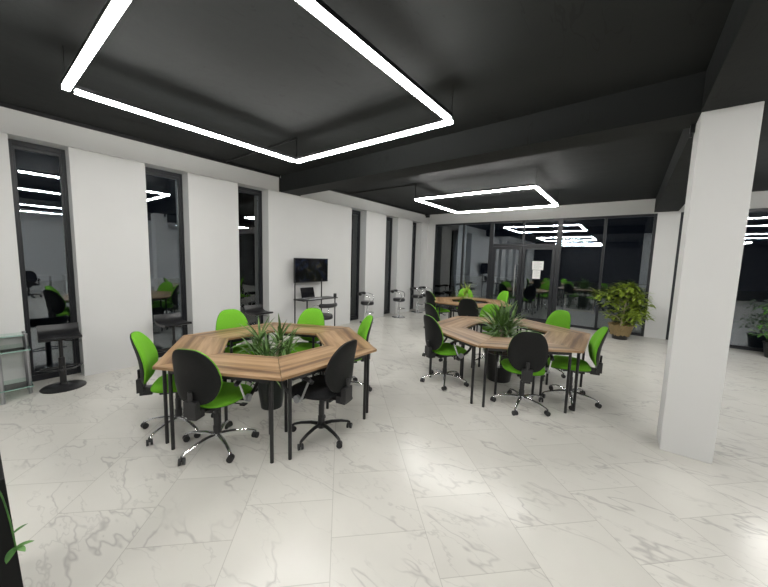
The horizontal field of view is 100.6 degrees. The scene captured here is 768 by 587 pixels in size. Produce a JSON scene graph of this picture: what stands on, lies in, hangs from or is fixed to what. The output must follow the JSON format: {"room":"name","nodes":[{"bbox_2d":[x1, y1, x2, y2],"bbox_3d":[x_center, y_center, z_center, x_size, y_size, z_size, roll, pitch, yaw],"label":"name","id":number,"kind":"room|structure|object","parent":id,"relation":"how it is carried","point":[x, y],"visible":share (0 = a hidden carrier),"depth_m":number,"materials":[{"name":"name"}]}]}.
{"room":"open-plan office","nodes":[
{"label":"open-plan office","id":0,"kind":"room"},
{"bbox_2d":[0,106,428,391],"bbox_3d":[-3.419,-0.612,5.197,0.350,3.320,16.150,6,8,37],"label":"wall","id":1,"kind":"structure","parent":0,"point":[106,178],"depth_m":5.19,"materials":[{"name":"white paint"}]},
{"bbox_2d":[8,138,80,381],"bbox_3d":[-4.398,-0.369,4.149,0.100,3.000,0.500,6,8,37],"label":"window","id":2,"kind":"structure","parent":1,"relation":"in","point":[13,144],"depth_m":4.14,"materials":[{"name":"black metal"}]},
{"bbox_2d":[145,167,187,357],"bbox_3d":[-3.583,-0.457,5.210,0.100,3.000,0.572,6,8,37],"label":"window","id":3,"kind":"structure","parent":1,"relation":"in","point":[149,171],"depth_m":5.31,"materials":[{"name":"black metal"}]},
{"bbox_2d":[0,102,429,215],"bbox_3d":[-3.262,-2.220,4.867,0.020,0.045,16.030,6,8,37],"label":"trim","id":4,"kind":"structure","parent":1,"relation":"attached to","point":[2,104],"depth_m":4.59,"materials":[{"name":"black metal"}]},
{"bbox_2d":[238,186,262,340],"bbox_3d":[-2.718,-0.550,6.337,0.100,3.000,0.613,6,8,37],"label":"window","id":5,"kind":"structure","parent":1,"relation":"in","point":[249,200],"depth_m":6.36,"materials":[{"name":"black glass"}]},
{"bbox_2d":[279,178,300,195],"bbox_3d":[-1.947,-2.204,6.613,0.006,0.275,0.530,6,8,37],"label":"trim","id":6,"kind":"structure","parent":1,"relation":"attached to","point":[279,178],"depth_m":6.42,"materials":[{"name":"paint"}]},
{"bbox_2d":[294,258,327,282],"bbox_3d":[-1.665,-0.524,7.136,0.174,0.530,0.940,6,8,37],"label":"television","id":7,"kind":"object","parent":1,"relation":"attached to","point":[305,269],"visible":1,"depth_m":7.05,"materials":[{"name":"black plastic"}]},
{"bbox_2d":[350,210,360,320],"bbox_3d":[-0.901,-0.747,8.704,0.100,3.000,0.580,6,8,37],"label":"window","id":8,"kind":"structure","parent":1,"relation":"in","point":[355,236],"depth_m":8.81,"materials":[{"name":"black metal"}]},
{"bbox_2d":[384,217,392,313],"bbox_3d":[0.002,-0.844,9.879,0.100,3.000,0.610,6,8,37],"label":"window","id":9,"kind":"structure","parent":1,"relation":"in","point":[388,251],"depth_m":10.01,"materials":[{"name":"black metal"}]},
{"bbox_2d":[410,222,415,308],"bbox_3d":[0.866,-0.938,11.005,0.100,3.000,0.575,6,8,37],"label":"window","id":10,"kind":"structure","parent":1,"relation":"in","point":[414,224],"depth_m":11.14,"materials":[{"name":"black metal"}]},
{"bbox_2d":[281,71,767,195],"bbox_3d":[3.108,-1.664,2.586,12.972,0.330,0.489,6,8,38],"label":"beam","id":11,"kind":"structure","parent":1,"relation":"attached to","point":[673,104],"depth_m":3.53,"materials":[{"name":"black paint"}]},
{"bbox_2d":[0,308,767,586],"bbox_3d":[1.705,1.672,1.325,13.500,0.120,16.350,6,8,37],"label":"floor","id":12,"kind":"structure","parent":0,"point":[434,487],"depth_m":2.42,"materials":[{"name":"stone"}]},
{"bbox_2d":[0,454,23,586],"bbox_3d":[-1.944,1.148,1.329,0.511,0.712,0.550,6,8,37],"label":"stand","id":13,"kind":"object","parent":12,"relation":"on","point":[10,573],"visible":1,"depth_m":1.39,"materials":[{"name":"black steel"}]},
{"bbox_2d":[0,491,33,563],"bbox_3d":[-1.654,0.947,1.391,0.209,0.374,0.092,3,6,16],"label":"trailing plant","id":14,"kind":"object","parent":13,"relation":"in","point":[20,547],"visible":1,"depth_m":1.38,"materials":[{"name":"green plant"}]},
{"bbox_2d":[0,331,33,404],"bbox_3d":[-4.434,0.854,3.417,0.430,0.720,0.867,6,8,37],"label":"shelf unit","id":15,"kind":"object","parent":12,"relation":"on","point":[26,382],"visible":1,"depth_m":3.69,"materials":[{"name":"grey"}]},
{"bbox_2d":[36,322,86,393],"bbox_3d":[-3.989,0.787,3.943,0.420,0.769,0.420,7,8,41],"label":"bar stool","id":16,"kind":"object","parent":12,"relation":"on","point":[57,332],"visible":1,"depth_m":3.93,"materials":[{"name":"black metal"}]},
{"bbox_2d":[130,331,213,445],"bbox_3d":[-2.015,0.829,3.109,0.671,0.971,0.639,-1,7,-24],"label":"office chair","id":17,"kind":"object","parent":12,"relation":"on","point":[146,352],"visible":0.63,"depth_m":2.93,"materials":[{"name":"green fabric"}]},
{"bbox_2d":[153,312,191,350],"bbox_3d":[-3.209,0.711,4.873,0.420,0.769,0.420,6,7,33],"label":"bar stool","id":18,"kind":"object","parent":12,"relation":"on","point":[172,320],"visible":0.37,"depth_m":4.85,"materials":[{"name":"black metal"}]},
{"bbox_2d":[152,335,227,443],"bbox_3d":[-1.921,0.920,3.328,0.501,0.750,1.147,-1,6,-21],"label":"table","id":19,"kind":"object","parent":12,"relation":"on","point":[206,345],"visible":0.6,"depth_m":3.21,"materials":[{"name":"brown wood"}]},
{"bbox_2d":[172,349,258,465],"bbox_3d":[-1.504,0.876,2.805,0.647,0.971,0.671,3,6,9],"label":"office chair","id":20,"kind":"object","parent":12,"relation":"on","point":[198,380],"visible":0.97,"depth_m":2.53,"materials":[{"name":"black plastic"}]},
{"bbox_2d":[152,353,280,463],"bbox_3d":[-1.341,0.986,2.861,1.147,0.750,0.501,3,6,9],"label":"table","id":21,"kind":"object","parent":12,"relation":"on","point":[231,366],"visible":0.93,"depth_m":2.71,"materials":[{"name":"brown wood"}]},
{"bbox_2d":[187,322,272,382],"bbox_3d":[-1.804,0.846,4.062,0.501,0.750,1.147,6,8,39],"label":"table","id":22,"kind":"object","parent":12,"relation":"on","point":[233,334],"visible":0.44,"depth_m":3.87,"materials":[{"name":"brown wood"}]},
{"bbox_2d":[216,309,259,391],"bbox_3d":[-1.862,0.724,4.149,0.639,0.971,0.671,-4,8,-42],"label":"office chair","id":23,"kind":"object","parent":12,"relation":"on","point":[228,318],"visible":0.35,"depth_m":4.23,"materials":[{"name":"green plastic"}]},
{"bbox_2d":[244,304,272,345],"bbox_3d":[-2.346,0.618,5.997,0.420,0.769,0.420,6,7,35],"label":"bar stool","id":24,"kind":"object","parent":12,"relation":"on","point":[254,310],"visible":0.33,"depth_m":5.99,"materials":[{"name":"black metal"}]},
{"bbox_2d":[230,314,305,409],"bbox_3d":[-1.252,0.743,3.597,0.951,1.084,0.876,6,8,37],"label":"potted plant","id":25,"kind":"object","parent":12,"relation":"on","point":[283,346],"visible":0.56,"depth_m":3.53,"materials":[{"name":"green leaf"},{"name":"black plastic pot"},{"name":"soil"}]},
{"bbox_2d":[289,308,324,380],"bbox_3d":[-1.059,0.726,4.358,0.639,0.971,0.671,3,6,10],"label":"office chair","id":26,"kind":"object","parent":12,"relation":"on","point":[312,316],"visible":0.38,"depth_m":4.54,"materials":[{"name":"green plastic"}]},
{"bbox_2d":[272,322,346,375],"bbox_3d":[-1.106,0.838,4.329,1.147,0.750,0.501,3,6,9],"label":"table","id":27,"kind":"object","parent":12,"relation":"on","point":[306,330],"visible":0.38,"depth_m":4.23,"materials":[{"name":"brown wood"}]},
{"bbox_2d":[294,279,337,336],"bbox_3d":[-1.500,0.301,7.084,0.340,1.220,0.970,6,8,37],"label":"stand","id":28,"kind":"object","parent":12,"relation":"on","point":[334,297],"visible":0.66,"depth_m":6.82,"materials":[{"name":"black metal"}]},
{"bbox_2d":[300,287,321,299],"bbox_3d":[-1.590,-0.007,6.957,0.304,0.235,0.360,6,8,37],"label":"laptop","id":29,"kind":"object","parent":28,"relation":"on","point":[306,292],"visible":1,"depth_m":7.00,"materials":[{"name":"grey plastic"}]},
{"bbox_2d":[294,296,337,301],"bbox_3d":[-1.495,0.113,7.064,0.340,0.020,0.970,6,8,37],"label":"shelf","id":30,"kind":"object","parent":28,"relation":"attached to","point":[323,297],"depth_m":6.92,"materials":[{"name":"metal"}]},
{"bbox_2d":[282,339,356,450],"bbox_3d":[-0.586,0.881,3.011,0.647,0.971,0.622,5,7,27],"label":"office chair","id":31,"kind":"object","parent":12,"relation":"on","point":[329,387],"visible":0.91,"depth_m":2.86,"materials":[{"name":"black fabric"}]},
{"bbox_2d":[311,302,336,343],"bbox_3d":[-1.185,0.586,6.388,0.467,0.817,0.480,7,8,42],"label":"bar stool","id":32,"kind":"object","parent":12,"relation":"on","point":[327,316],"visible":0.4,"depth_m":6.24,"materials":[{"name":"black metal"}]},
{"bbox_2d":[278,345,376,459],"bbox_3d":[-0.644,0.978,3.129,0.501,0.750,1.147,6,8,39],"label":"table","id":33,"kind":"object","parent":12,"relation":"on","point":[294,366],"visible":0.88,"depth_m":2.95,"materials":[{"name":"brown wood"}]},
{"bbox_2d":[316,327,375,412],"bbox_3d":[-0.526,0.904,3.863,0.501,0.750,1.147,-1,6,-21],"label":"table","id":34,"kind":"object","parent":12,"relation":"on","point":[338,337],"visible":0.62,"depth_m":3.72,"materials":[{"name":"brown wood"}]},
{"bbox_2d":[350,315,372,400],"bbox_3d":[-0.476,0.774,4.052,0.671,0.971,0.639,0,6,-17],"label":"office chair","id":35,"kind":"object","parent":12,"relation":"on","point":[364,329],"visible":0.27,"depth_m":4.09,"materials":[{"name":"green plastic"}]},
{"bbox_2d":[358,292,373,322],"bbox_3d":[-0.485,0.374,8.598,0.467,0.817,0.480,3,6,12],"label":"bar stool","id":36,"kind":"object","parent":12,"relation":"on","point":[365,302],"visible":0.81,"depth_m":8.48,"materials":[{"name":"black"}]},
{"bbox_2d":[390,289,404,317],"bbox_3d":[0.413,0.303,9.524,0.467,0.817,0.480,4,6,17],"label":"bar stool","id":37,"kind":"object","parent":12,"relation":"on","point":[397,299],"visible":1,"depth_m":9.44,"materials":[{"name":"black"}]},
{"bbox_2d":[410,287,422,312],"bbox_3d":[1.072,0.216,10.531,0.467,0.817,0.480,4,6,22],"label":"bar stool","id":38,"kind":"object","parent":12,"relation":"on","point":[417,296],"visible":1,"depth_m":10.48,"materials":[{"name":"black"}]},
{"bbox_2d":[418,286,431,310],"bbox_3d":[1.411,0.176,11.007,0.467,0.817,0.480,5,7,32],"label":"bar stool","id":39,"kind":"object","parent":12,"relation":"on","point":[420,287],"visible":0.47,"depth_m":10.98,"materials":[{"name":"black"}]},
{"bbox_2d":[424,290,449,327],"bbox_3d":[1.345,0.402,8.096,0.671,0.971,0.639,-1,7,-25],"label":"office chair","id":40,"kind":"object","parent":12,"relation":"on","point":[430,298],"visible":0.46,"depth_m":7.87,"materials":[{"name":"black plastic"}]},
{"bbox_2d":[422,303,459,361],"bbox_3d":[1.022,0.643,5.712,0.671,0.971,0.639,-1,7,-25],"label":"office chair","id":41,"kind":"object","parent":12,"relation":"on","point":[430,310],"visible":0.18,"depth_m":5.44,"materials":[{"name":"black plastic"}]},
{"bbox_2d":[435,297,451,317],"bbox_3d":[1.466,0.530,7.964,0.431,0.750,0.986,2,6,7],"label":"table","id":42,"kind":"object","parent":12,"relation":"on","point":[437,299],"visible":0.48,"depth_m":7.80,"materials":[{"name":"brown wood"}]},
{"bbox_2d":[420,315,471,390],"bbox_3d":[0.853,0.766,4.499,0.671,0.971,0.647,-1,7,-25],"label":"office chair","id":43,"kind":"object","parent":12,"relation":"on","point":[435,346],"visible":0.95,"depth_m":4.32,"materials":[{"name":"black plastic"}]},
{"bbox_2d":[436,297,465,316],"bbox_3d":[1.856,0.488,8.472,0.986,0.750,0.431,-1,6,-23],"label":"table","id":44,"kind":"object","parent":12,"relation":"on","point":[452,298],"visible":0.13,"depth_m":8.29,"materials":[{"name":"brown wood"}]},
{"bbox_2d":[435,301,471,329],"bbox_3d":[1.712,0.599,7.375,0.986,0.750,0.431,6,8,37],"label":"table","id":45,"kind":"object","parent":12,"relation":"on","point":[453,304],"visible":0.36,"depth_m":7.37,"materials":[{"name":"brown wood"}]},
{"bbox_2d":[429,316,478,375],"bbox_3d":[1.133,0.827,5.048,0.501,0.750,1.147,6,7,36],"label":"table","id":46,"kind":"object","parent":12,"relation":"on","point":[456,321],"visible":0.47,"depth_m":4.98,"materials":[{"name":"brown wood"}]},
{"bbox_2d":[429,326,492,403],"bbox_3d":[1.056,0.903,4.309,0.501,0.750,1.147,-1,7,-24],"label":"table","id":47,"kind":"object","parent":12,"relation":"on","point":[465,336],"visible":0.64,"depth_m":4.10,"materials":[{"name":"brown wood"}]},
{"bbox_2d":[453,282,474,300],"bbox_3d":[2.067,0.305,8.069,0.608,1.210,0.654,-1,7,-26],"label":"potted plant","id":48,"kind":"object","parent":12,"relation":"on","point":[467,288],"visible":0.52,"depth_m":8.01,"materials":[{"name":"green plant"}]},
{"bbox_2d":[456,288,472,310],"bbox_3d":[2.247,0.368,8.663,0.639,0.971,0.671,3,6,10],"label":"office chair","id":49,"kind":"object","parent":12,"relation":"on","point":[461,290],"visible":0.16,"depth_m":8.86,"materials":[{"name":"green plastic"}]},
{"bbox_2d":[457,298,479,344],"bbox_3d":[1.771,0.553,6.772,0.639,0.971,0.671,4,7,23],"label":"office chair","id":50,"kind":"object","parent":12,"relation":"on","point":[466,307],"visible":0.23,"depth_m":6.46,"materials":[{"name":"black plastic"}]},
{"bbox_2d":[468,297,494,302],"bbox_3d":[2.493,0.515,8.391,0.986,0.750,0.431,6,8,37],"label":"table","id":51,"kind":"object","parent":12,"relation":"on","point":[483,300],"visible":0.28,"depth_m":8.23,"materials":[{"name":"brown wood"}]},
{"bbox_2d":[475,304,498,363],"bbox_3d":[1.837,0.703,5.364,0.639,0.971,0.671,3,6,15],"label":"office chair","id":52,"kind":"object","parent":12,"relation":"on","point":[487,309],"visible":0.16,"depth_m":5.57,"materials":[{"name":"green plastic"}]},
{"bbox_2d":[459,316,523,366],"bbox_3d":[1.815,0.815,5.353,1.147,0.750,0.501,2,6,6],"label":"table","id":53,"kind":"object","parent":12,"relation":"on","point":[481,324],"visible":0.22,"depth_m":5.20,"materials":[{"name":"brown wood"}]},
{"bbox_2d":[476,303,508,331],"bbox_3d":[2.349,0.626,7.294,0.986,0.750,0.431,-1,6,-23],"label":"table","id":54,"kind":"object","parent":12,"relation":"on","point":[480,305],"visible":0.16,"depth_m":7.17,"materials":[{"name":"brown wood"}]},
{"bbox_2d":[486,300,509,304],"bbox_3d":[2.739,0.584,7.802,0.431,0.750,0.986,2,6,7],"label":"table","id":55,"kind":"object","parent":12,"relation":"on","point":[488,301],"visible":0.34,"depth_m":7.85,"materials":[{"name":"brown wood"}]},
{"bbox_2d":[497,291,508,308],"bbox_3d":[2.926,0.420,8.355,0.671,0.971,0.639,0,6,-19],"label":"office chair","id":56,"kind":"object","parent":12,"relation":"on","point":[503,295],"visible":0.18,"depth_m":8.39,"materials":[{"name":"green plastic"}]},
{"bbox_2d":[471,298,539,382],"bbox_3d":[1.708,0.636,4.687,0.958,1.239,0.880,1,6,-6],"label":"potted plant","id":57,"kind":"object","parent":12,"relation":"on","point":[505,324],"visible":0.78,"depth_m":4.56,"materials":[{"name":"green plant"}]},
{"bbox_2d":[490,331,553,416],"bbox_3d":[1.632,0.862,3.792,0.647,0.971,0.671,3,6,16],"label":"office chair","id":58,"kind":"object","parent":12,"relation":"on","point":[527,353],"visible":0.97,"depth_m":3.52,"materials":[{"name":"black plastic"}]},
{"bbox_2d":[478,337,583,412],"bbox_3d":[1.660,0.966,3.875,1.147,0.750,0.501,2,6,6],"label":"table","id":59,"kind":"object","parent":12,"relation":"on","point":[501,344],"visible":0.74,"depth_m":3.68,"materials":[{"name":"brown wood"}]},
{"bbox_2d":[517,319,589,382],"bbox_3d":[2.420,0.878,4.918,0.501,0.750,1.147,-1,7,-24],"label":"table","id":60,"kind":"object","parent":12,"relation":"on","point":[543,328],"visible":0.43,"depth_m":4.78,"materials":[{"name":"brown wood"}]},
{"bbox_2d":[545,310,570,377],"bbox_3d":[2.598,0.761,5.017,0.671,0.971,0.639,-1,7,-26],"label":"office chair","id":61,"kind":"object","parent":12,"relation":"on","point":[560,318],"visible":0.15,"depth_m":5.08,"materials":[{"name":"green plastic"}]},
{"bbox_2d":[539,332,590,410],"bbox_3d":[2.342,0.953,4.179,0.501,0.750,1.147,6,7,36],"label":"table","id":62,"kind":"object","parent":12,"relation":"on","point":[579,341],"visible":0.62,"depth_m":4.06,"materials":[{"name":"brown wood"}]},
{"bbox_2d":[540,326,608,410],"bbox_3d":[2.344,0.865,3.959,0.671,0.971,0.639,4,7,24],"label":"office chair","id":63,"kind":"object","parent":12,"relation":"on","point":[596,342],"visible":0.87,"depth_m":3.86,"materials":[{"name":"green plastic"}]},
{"bbox_2d":[590,282,656,339],"bbox_3d":[5.571,0.393,7.518,1.348,1.351,0.898,6,8,37],"label":"potted tree","id":64,"kind":"object","parent":12,"relation":"on","point":[622,330],"visible":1,"depth_m":7.39,"materials":[{"name":"green plant"}]},
{"bbox_2d":[657,101,764,463],"bbox_3d":[2.870,-0.026,2.866,0.353,3.002,0.352,6,8,37],"label":"pillar","id":65,"kind":"structure","parent":12,"relation":"on","point":[725,140],"depth_m":2.72,"materials":[{"name":"white paint"}]},
{"bbox_2d":[689,124,695,137],"bbox_3d":[2.824,-1.486,2.920,0.035,0.110,0.050,6,8,37],"label":"bracket","id":66,"kind":"object","parent":65,"relation":"attached to","point":[693,126],"visible":1,"depth_m":2.90,"materials":[{"name":"black metal"}]},
{"bbox_2d":[749,304,767,357],"bbox_3d":[7.732,0.733,6.197,0.959,1.074,0.766,6,8,37],"label":"potted tree","id":67,"kind":"object","parent":12,"relation":"on","point":[765,343],"visible":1,"depth_m":6.29,"materials":[{"name":"green plant"}]},
{"bbox_2d":[0,0,767,214],"bbox_3d":[1.859,-1.793,1.033,13.500,0.200,16.530,6,8,37],"label":"ceiling","id":68,"kind":"structure","parent":0,"point":[265,73],"depth_m":2.80,"materials":[{"name":"black paint"}]},
{"bbox_2d":[61,0,453,162],"bbox_3d":[-0.967,-1.788,2.764,2.364,0.334,2.319,6,8,37],"label":"ceiling light","id":69,"kind":"object","parent":68,"relation":"hanging from","point":[112,10],"visible":1,"depth_m":2.42,"materials":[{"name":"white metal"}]},
{"bbox_2d":[62,0,130,90],"bbox_3d":[-1.659,-1.561,1.884,2.310,0.028,0.046,6,8,37],"label":"diffuser","id":70,"kind":"object","parent":69,"relation":"attached to","point":[113,9],"depth_m":1.97,"materials":[{"name":"white plastic"}]},
{"bbox_2d":[74,89,293,161],"bbox_3d":[-1.888,-1.734,3.476,0.046,0.028,2.155,6,8,37],"label":"diffuser","id":71,"kind":"object","parent":69,"relation":"attached to","point":[86,93],"depth_m":3.18,"materials":[{"name":"white plastic"}]},
{"bbox_2d":[296,0,450,120],"bbox_3d":[-0.055,-1.536,2.085,0.046,0.028,2.155,6,8,37],"label":"diffuser","id":72,"kind":"object","parent":69,"relation":"attached to","point":[317,8],"depth_m":2.02,"materials":[{"name":"white plastic"}]},
{"bbox_2d":[295,120,452,162],"bbox_3d":[-0.283,-1.710,3.677,2.310,0.028,0.046,6,8,37],"label":"diffuser","id":73,"kind":"object","parent":69,"relation":"attached to","point":[433,124],"depth_m":3.50,"materials":[{"name":"white plastic"}]},
{"bbox_2d":[226,138,295,161],"bbox_3d":[-1.964,-2.075,4.949,1.946,0.274,0.022,6,8,37],"label":"conduit","id":74,"kind":"object","parent":68,"relation":"attached to","point":[294,138],"visible":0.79,"depth_m":4.83,"materials":[{"name":"black metal"}]},
{"bbox_2d":[349,184,415,194],"bbox_3d":[-0.098,-2.277,7.379,1.946,0.274,0.022,6,8,37],"label":"conduit","id":75,"kind":"object","parent":68,"relation":"attached to","point":[412,184],"visible":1,"depth_m":7.19,"materials":[{"name":"black metal"}]},
{"bbox_2d":[415,170,558,212],"bbox_3d":[2.263,-2.132,6.930,2.434,0.334,2.154,6,8,37],"label":"ceiling light","id":76,"kind":"object","parent":68,"relation":"hanging from","point":[538,188],"visible":1,"depth_m":6.54,"materials":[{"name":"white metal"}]},
{"bbox_2d":[416,200,456,212],"bbox_3d":[1.314,-2.082,7.663,0.046,0.028,1.990,6,8,37],"label":"diffuser","id":77,"kind":"object","parent":76,"relation":"attached to","point":[423,201],"depth_m":7.58,"materials":[{"name":"white plastic"}]},
{"bbox_2d":[415,186,535,199],"bbox_3d":[1.621,-1.911,6.115,2.380,0.028,0.046,6,8,37],"label":"diffuser","id":78,"kind":"object","parent":76,"relation":"attached to","point":[511,187],"depth_m":6.00,"materials":[{"name":"white plastic"}]},
{"bbox_2d":[457,205,556,212],"bbox_3d":[2.897,-2.049,7.777,2.380,0.028,0.046,6,8,37],"label":"diffuser","id":79,"kind":"object","parent":76,"relation":"attached to","point":[530,206],"depth_m":7.69,"materials":[{"name":"white plastic"}]},
{"bbox_2d":[535,186,557,205],"bbox_3d":[3.203,-1.877,6.229,0.046,0.028,1.990,6,8,37],"label":"diffuser","id":80,"kind":"object","parent":76,"relation":"attached to","point":[538,188],"depth_m":6.05,"materials":[{"name":"white plastic"}]},
{"bbox_2d":[426,191,767,338],"bbox_3d":[6.765,-0.571,7.589,13.000,3.320,0.250,6,8,37],"label":"wall","id":81,"kind":"structure","parent":0,"point":[667,228],"depth_m":7.74,"materials":[{"name":"white paint"}]},
{"bbox_2d":[433,213,657,336],"bbox_3d":[4.116,-0.674,9.501,5.905,2.975,0.070,6,8,37],"label":"window","id":82,"kind":"structure","parent":81,"relation":"in","point":[446,235],"depth_m":10.05,"materials":[{"name":"black metal"}]},
{"bbox_2d":[490,247,522,318],"bbox_3d":[3.708,-0.331,9.784,0.875,2.200,0.144,6,8,37],"label":"door","id":83,"kind":"structure","parent":82,"relation":"attached to","point":[520,249],"depth_m":9.60,"materials":[{"name":"black metal"}]},
{"bbox_2d":[518,246,555,322],"bbox_3d":[4.432,-0.257,9.280,0.875,2.200,0.070,6,8,37],"label":"door","id":84,"kind":"structure","parent":82,"relation":"attached to","point":[553,248],"depth_m":9.21,"materials":[{"name":"black metal"}]},
{"bbox_2d":[532,270,540,278],"bbox_3d":[4.423,-0.551,9.254,0.210,0.250,0.002,6,8,37],"label":"paper notice","id":85,"kind":"object","parent":84,"relation":"attached to","point":[536,273],"visible":1,"depth_m":9.25,"materials":[{"name":"white paper"}]},
{"bbox_2d":[532,261,543,269],"bbox_3d":[4.446,-0.808,9.215,0.300,0.250,0.002,6,8,37],"label":"paper notice","id":86,"kind":"object","parent":84,"relation":"attached to","point":[536,265],"visible":1,"depth_m":9.22,"materials":[{"name":"white paper"}]},
{"bbox_2d":[654,0,767,211],"bbox_3d":[1.730,-1.547,1.089,0.430,0.329,16.030,6,8,37],"label":"beam","id":87,"kind":"structure","parent":81,"relation":"attached to","point":[737,70],"depth_m":2.22,"materials":[{"name":"black paint"}]},
{"bbox_2d":[666,208,767,351],"bbox_3d":[9.086,-0.135,5.729,5.800,2.975,0.070,6,8,37],"label":"window","id":88,"kind":"structure","parent":81,"relation":"in","point":[755,209],"depth_m":7.35,"materials":[{"name":"black metal"}]},
{"label":"outside","id":89,"kind":"structure","parent":0,"visible":0},
{"bbox_2d":[455,275,767,347],"bbox_3d":[14.592,0.050,20.483,50.000,0.120,29.850,6,8,37],"label":"ground","id":90,"kind":"structure","parent":89,"point":[746,317],"depth_m":15.51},
{"bbox_2d":[563,292,595,313],"bbox_3d":[7.256,0.334,11.847,0.970,0.700,0.430,5,7,31],"label":"box","id":91,"kind":"object","parent":90,"relation":"on","point":[572,301],"visible":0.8,"depth_m":11.68,"materials":[{"name":"grey glass"}]},
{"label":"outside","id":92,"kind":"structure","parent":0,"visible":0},
{"bbox_2d":[26,278,182,370],"bbox_3d":[-15.671,0.716,5.870,19.680,0.120,30.150,6,8,37],"label":"ground","id":93,"kind":"structure","parent":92,"point":[48,301],"depth_m":9.38,"materials":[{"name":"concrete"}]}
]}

